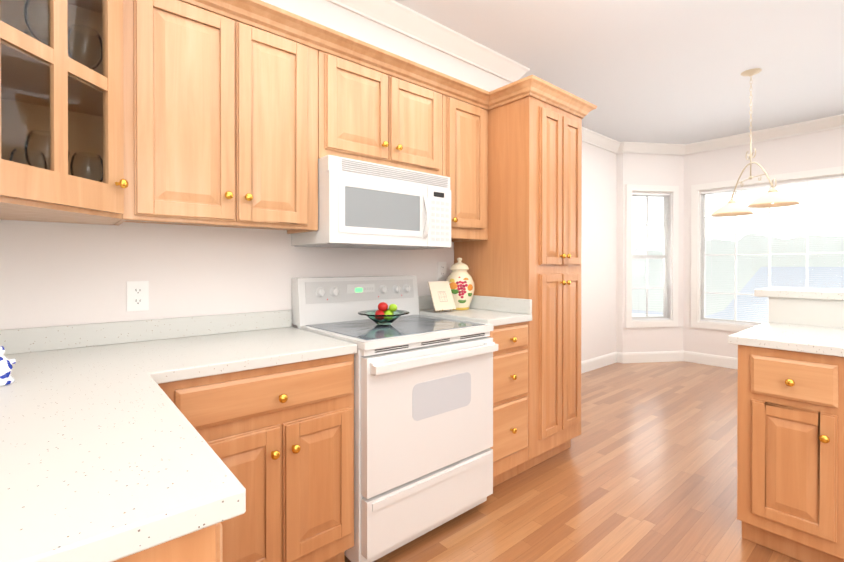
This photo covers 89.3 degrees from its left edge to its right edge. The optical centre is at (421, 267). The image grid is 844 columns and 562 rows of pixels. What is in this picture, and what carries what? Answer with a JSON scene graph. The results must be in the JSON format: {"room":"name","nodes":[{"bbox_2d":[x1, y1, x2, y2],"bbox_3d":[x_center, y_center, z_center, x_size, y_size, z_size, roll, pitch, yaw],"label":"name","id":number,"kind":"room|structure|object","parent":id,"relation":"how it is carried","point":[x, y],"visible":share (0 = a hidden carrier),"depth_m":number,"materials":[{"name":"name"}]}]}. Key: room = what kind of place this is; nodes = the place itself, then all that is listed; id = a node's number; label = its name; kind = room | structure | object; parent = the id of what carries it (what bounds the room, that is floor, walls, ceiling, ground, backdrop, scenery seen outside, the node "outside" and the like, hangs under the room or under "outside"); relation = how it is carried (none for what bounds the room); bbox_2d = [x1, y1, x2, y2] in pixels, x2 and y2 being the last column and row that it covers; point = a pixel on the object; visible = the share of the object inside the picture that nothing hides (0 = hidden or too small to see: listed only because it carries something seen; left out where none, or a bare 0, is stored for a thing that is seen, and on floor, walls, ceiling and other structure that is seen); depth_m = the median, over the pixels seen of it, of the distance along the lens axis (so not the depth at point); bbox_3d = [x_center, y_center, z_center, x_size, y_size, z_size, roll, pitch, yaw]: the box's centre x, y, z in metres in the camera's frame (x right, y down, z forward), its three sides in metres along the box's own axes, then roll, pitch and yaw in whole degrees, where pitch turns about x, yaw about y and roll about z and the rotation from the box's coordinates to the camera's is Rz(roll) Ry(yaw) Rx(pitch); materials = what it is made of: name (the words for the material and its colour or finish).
{"room":"kitchen","nodes":[
{"label":"kitchen","id":0,"kind":"room"},
{"bbox_2d":[0,0,510,329],"bbox_3d":[-0.580,-0.162,2.295,3.285,2.740,0.120,0,0,-40],"label":"wall","id":1,"kind":"structure","parent":0,"point":[56,274],"depth_m":1.85,"materials":[{"name":"white paint"}]},
{"bbox_2d":[0,0,128,224],"bbox_3d":[-1.239,-0.575,1.225,0.650,0.822,0.641,0,0,-40],"label":"upper cabinet","id":2,"kind":"object","parent":1,"relation":"attached to","point":[72,106],"visible":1,"depth_m":1.37,"materials":[{"name":"brown wood"}]},
{"bbox_2d":[9,147,47,168],"bbox_3d":[-1.317,-0.288,1.431,0.097,0.210,0.097,0,0,-40],"label":"wine glass","id":3,"kind":"object","parent":2,"relation":"in","point":[13,154],"depth_m":1.42,"materials":[{"name":"clear glass"}]},
{"bbox_2d":[24,28,47,39],"bbox_3d":[-1.315,-0.700,1.469,0.097,0.210,0.097,0,0,-40],"label":"wine glass","id":4,"kind":"object","parent":2,"relation":"in","point":[26,29],"depth_m":1.44,"materials":[{"name":"clear glass"}]},
{"bbox_2d":[23,0,68,45],"bbox_3d":[-1.156,-0.709,1.315,0.106,0.230,0.106,0,0,-40],"label":"wine glass","id":5,"kind":"object","parent":2,"relation":"in","point":[26,12],"depth_m":1.29,"materials":[{"name":"clear glass"}]},
{"bbox_2d":[24,130,68,169],"bbox_3d":[-1.156,-0.297,1.317,0.106,0.230,0.106,0,0,-40],"label":"wine glass","id":6,"kind":"object","parent":2,"relation":"in","point":[27,143],"depth_m":1.28,"materials":[{"name":"clear glass"}]},
{"bbox_2d":[68,24,102,68],"bbox_3d":[-1.171,-0.710,1.486,0.106,0.230,0.106,0,0,-40],"label":"wine glass","id":7,"kind":"object","parent":2,"relation":"in","point":[95,66],"depth_m":1.48,"materials":[{"name":"clear glass"}]},
{"bbox_2d":[70,152,102,181],"bbox_3d":[-1.161,-0.288,1.484,0.097,0.210,0.097,0,0,-40],"label":"wine glass","id":8,"kind":"object","parent":2,"relation":"in","point":[74,160],"depth_m":1.48,"materials":[{"name":"clear glass"}]},
{"bbox_2d":[127,281,148,310],"bbox_3d":[-1.148,0.114,1.727,0.074,0.120,0.009,0,0,-40],"label":"electrical outlet","id":9,"kind":"object","parent":1,"relation":"attached to","point":[137,295],"visible":1,"depth_m":1.72,"materials":[{"name":"white plastic"}]},
{"bbox_2d":[113,0,317,233],"bbox_3d":[-0.820,-0.578,1.772,0.727,0.827,0.356,0,0,-40],"label":"upper cabinet","id":10,"kind":"object","parent":1,"relation":"attached to","point":[220,120],"visible":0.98,"depth_m":1.62,"materials":[{"name":"brown wood"}]},
{"bbox_2d":[318,50,441,175],"bbox_3d":[-0.254,-0.743,2.253,0.764,0.501,0.356,0,0,-40],"label":"upper cabinet","id":11,"kind":"object","parent":1,"relation":"attached to","point":[366,114],"visible":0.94,"depth_m":2.10,"materials":[{"name":"brown wood"}]},
{"bbox_2d":[291,155,450,249],"bbox_3d":[-0.235,-0.299,2.216,0.734,0.385,0.436,0,0,-40],"label":"microwave","id":12,"kind":"object","parent":11,"relation":"attached to","point":[365,205],"visible":1,"depth_m":2.02,"materials":[{"name":"white"}]},
{"bbox_2d":[180,0,596,118],"bbox_3d":[-0.265,-1.012,2.011,3.156,0.077,0.706,0,0,-40],"label":"crown molding","id":13,"kind":"structure","parent":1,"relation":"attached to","point":[267,17],"depth_m":2.08,"materials":[{"name":"brown wood"}]},
{"bbox_2d":[438,262,445,279],"bbox_3d":[0.133,0.020,2.818,0.074,0.120,0.009,0,0,-40],"label":"electrical outlet","id":14,"kind":"object","parent":1,"relation":"attached to","point":[441,270],"visible":1,"depth_m":2.81,"materials":[{"name":"white plastic"}]},
{"bbox_2d":[442,94,487,241],"bbox_3d":[0.182,-0.583,2.626,0.386,0.827,0.356,0,0,-40],"label":"upper cabinet","id":15,"kind":"object","parent":1,"relation":"attached to","point":[465,147],"visible":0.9,"depth_m":2.51,"materials":[{"name":"brown wood"}]},
{"bbox_2d":[326,0,843,154],"bbox_3d":[1.774,-1.476,2.238,6.565,0.112,3.910,0,0,-40],"label":"crown molding","id":16,"kind":"structure","parent":1,"relation":"attached to","point":[403,20],"depth_m":3.08,"materials":[{"name":"white"}]},
{"bbox_2d":[345,361,801,561],"bbox_3d":[1.829,1.238,2.266,7.265,0.060,4.460,0,0,-40],"label":"floor","id":17,"kind":"structure","parent":0,"point":[643,468],"depth_m":2.31,"materials":[{"name":"brown wood"}]},
{"bbox_2d":[113,522,222,561],"bbox_3d":[-0.751,0.779,0.712,0.664,0.875,0.795,0,0,-40],"label":"base cabinet","id":18,"kind":"object","parent":17,"relation":"on","point":[204,544],"visible":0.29,"depth_m":0.57,"materials":[{"name":"brown wood"}]},
{"bbox_2d":[158,354,353,561],"bbox_3d":[-0.721,0.774,1.663,0.722,0.875,0.662,0,0,-40],"label":"base cabinet","id":19,"kind":"object","parent":17,"relation":"on","point":[279,439],"visible":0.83,"depth_m":1.49,"materials":[{"name":"brown wood"}]},
{"bbox_2d":[0,310,356,561],"bbox_3d":[-0.707,0.276,1.148,1.362,0.121,1.464,0,0,-40],"label":"countertop","id":20,"kind":"structure","parent":19,"relation":"on","point":[108,453],"depth_m":0.78,"materials":[{"name":"white stone"}]},
{"bbox_2d":[0,346,15,385],"bbox_3d":[-1.093,0.249,1.098,0.070,0.100,0.068,0,0,-40],"label":"figurine","id":21,"kind":"object","parent":20,"relation":"on","point":[6,368],"visible":1,"depth_m":1.10,"materials":[{"name":"ceramic"}]},
{"bbox_2d":[292,276,497,561],"bbox_3d":[-0.134,0.630,2.120,0.756,1.158,0.719,0,0,-40],"label":"range","id":22,"kind":"object","parent":17,"relation":"on","point":[423,423],"visible":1,"depth_m":1.87,"materials":[{"name":"white metal"}]},
{"bbox_2d":[358,302,409,324],"bbox_3d":[-0.189,0.224,2.111,0.256,0.110,0.256,0,0,-40],"label":"fruit bowl","id":23,"kind":"object","parent":22,"relation":"on","point":[383,315],"visible":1,"depth_m":2.08,"materials":[{"name":"green glass"}]},
{"bbox_2d":[487,321,528,486],"bbox_3d":[0.282,0.754,2.518,0.384,0.905,0.662,0,0,-40],"label":"base cabinet","id":24,"kind":"object","parent":17,"relation":"on","point":[510,402],"visible":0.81,"depth_m":2.30,"materials":[{"name":"brown wood"}]},
{"bbox_2d":[418,295,531,325],"bbox_3d":[0.274,0.238,2.529,0.386,0.121,0.635,0,0,-40],"label":"countertop","id":25,"kind":"structure","parent":24,"relation":"on","point":[495,311],"depth_m":2.48,"materials":[{"name":"white stone"}]},
{"bbox_2d":[428,281,455,311],"bbox_3d":[0.124,0.171,2.538,0.165,0.179,0.099,0,0,-40],"label":"card","id":26,"kind":"object","parent":25,"relation":"on","point":[441,295],"visible":0.98,"depth_m":2.54,"materials":[{"name":"beige paper"}]},
{"bbox_2d":[446,257,474,309],"bbox_3d":[0.236,0.098,2.689,0.191,0.326,0.189,0,0,-40],"label":"ginger jar","id":27,"kind":"object","parent":25,"relation":"on","point":[460,280],"visible":0.98,"depth_m":2.62,"materials":[{"name":"ceramic"}]},
{"bbox_2d":[454,95,581,473],"bbox_3d":[0.649,0.105,2.828,0.574,2.200,0.662,0,0,-40],"label":"pantry cabinet","id":28,"kind":"object","parent":17,"relation":"on","point":[530,247],"visible":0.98,"depth_m":2.56,"materials":[{"name":"brown wood"}]},
{"bbox_2d":[737,345,840,561],"bbox_3d":[1.708,0.772,1.924,0.621,0.876,0.341,0,0,-40],"label":"base cabinet","id":29,"kind":"object","parent":17,"relation":"on","point":[790,454],"depth_m":1.72,"materials":[{"name":"brown wood"}]},
{"bbox_2d":[769,297,843,328],"bbox_3d":[2.537,0.687,1.605,0.120,1.050,1.931,0,0,-40],"label":"wall","id":30,"kind":"structure","parent":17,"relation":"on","point":[814,312],"depth_m":2.18,"materials":[{"name":"white paint"}]},
{"bbox_2d":[754,287,843,299],"bbox_3d":[2.624,0.141,1.715,0.430,0.039,1.991,0,0,-40],"label":"peninsula bar","id":31,"kind":"object","parent":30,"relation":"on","point":[810,293],"visible":1,"depth_m":2.23,"materials":[{"name":"white stone"}]},
{"bbox_2d":[841,357,843,561],"bbox_3d":[1.921,0.774,1.675,0.621,0.876,0.314,0,0,-40],"label":"base cabinet","id":32,"kind":"object","parent":17,"relation":"on","point":[842,358],"depth_m":1.61,"materials":[{"name":"brown wood"}]},
{"bbox_2d":[728,322,843,356],"bbox_3d":[2.226,0.317,1.348,0.678,0.036,1.946,0,0,-40],"label":"countertop","id":33,"kind":"structure","parent":32,"relation":"on","point":[811,339],"depth_m":1.82,"materials":[{"name":"white stone"}]},
{"bbox_2d":[581,141,616,360],"bbox_3d":[1.466,-0.175,4.630,2.740,2.740,0.120,0,0,-40],"label":"wall","id":34,"kind":"structure","parent":0,"point":[598,252],"depth_m":5.10,"materials":[{"name":"white paint"}]},
{"bbox_2d":[581,352,619,373],"bbox_3d":[1.450,1.131,4.519,2.678,0.130,0.040,0,0,-40],"label":"baseboard","id":35,"kind":"structure","parent":34,"relation":"attached to","point":[601,361],"depth_m":5.10,"materials":[{"name":"white wood"}]},
{"bbox_2d":[394,0,843,143],"bbox_3d":[1.829,-1.562,2.251,7.265,0.060,4.460,0,0,-40],"label":"ceiling","id":36,"kind":"structure","parent":0,"point":[660,71],"depth_m":3.09,"materials":[{"name":"white paint"}]},
{"bbox_2d":[710,68,799,215],"bbox_3d":[2.585,-0.995,3.359,0.300,1.084,0.860,0,0,11],"label":"pendant light","id":37,"kind":"object","parent":36,"relation":"hanging from","point":[772,197],"visible":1,"depth_m":3.31,"materials":[{"name":"beige metal"}]},
{"bbox_2d":[616,153,622,352],"bbox_3d":[2.528,-0.179,5.404,0.120,2.740,0.080,0,0,-40],"label":"wall","id":38,"kind":"structure","parent":0,"point":[619,295],"depth_m":5.36,"materials":[{"name":"white paint"}]},
{"bbox_2d":[623,153,683,352],"bbox_3d":[2.946,-0.179,5.465,0.888,2.740,0.120,0,0,-8],"label":"wall","id":39,"kind":"structure","parent":0,"point":[652,169],"depth_m":5.41,"materials":[{"name":"white paint"}]},
{"bbox_2d":[620,351,683,362],"bbox_3d":[2.903,1.126,5.386,0.690,0.130,0.463,0,0,-40],"label":"baseboard","id":40,"kind":"structure","parent":39,"relation":"attached to","point":[645,357],"depth_m":5.39,"materials":[{"name":"white wood"}]},
{"bbox_2d":[625,184,678,327],"bbox_3d":[2.894,-0.144,5.447,0.720,1.790,0.140,0,0,-8],"label":"window","id":41,"kind":"structure","parent":39,"relation":"in","point":[670,238],"depth_m":5.43,"materials":[{"name":"white wood"}]},
{"bbox_2d":[683,127,843,357],"bbox_3d":[4.318,-0.174,4.413,0.120,2.740,2.860,0,0,-40],"label":"wall","id":42,"kind":"structure","parent":0,"point":[812,151],"depth_m":5.05,"materials":[{"name":"white paint"}]},
{"bbox_2d":[684,351,737,368],"bbox_3d":[4.267,1.131,4.377,0.015,0.130,2.860,0,0,-40],"label":"baseboard","id":43,"kind":"structure","parent":42,"relation":"attached to","point":[701,358],"depth_m":5.22,"materials":[{"name":"white wood"}]},
{"bbox_2d":[691,166,843,331],"bbox_3d":[4.350,-0.139,4.361,0.140,1.790,2.800,0,0,-40],"label":"window","id":44,"kind":"structure","parent":42,"relation":"in","point":[699,193],"depth_m":5.03,"materials":[{"name":"white wood"}]},
{"label":"outside","id":45,"kind":"structure","parent":0,"visible":0},
{"bbox_2d":[632,180,843,322],"bbox_3d":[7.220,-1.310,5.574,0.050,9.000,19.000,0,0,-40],"label":"window panes","id":46,"kind":"structure","parent":45,"point":[799,274],"depth_m":7.33,"materials":[{"name":"clear glass"}]}
]}

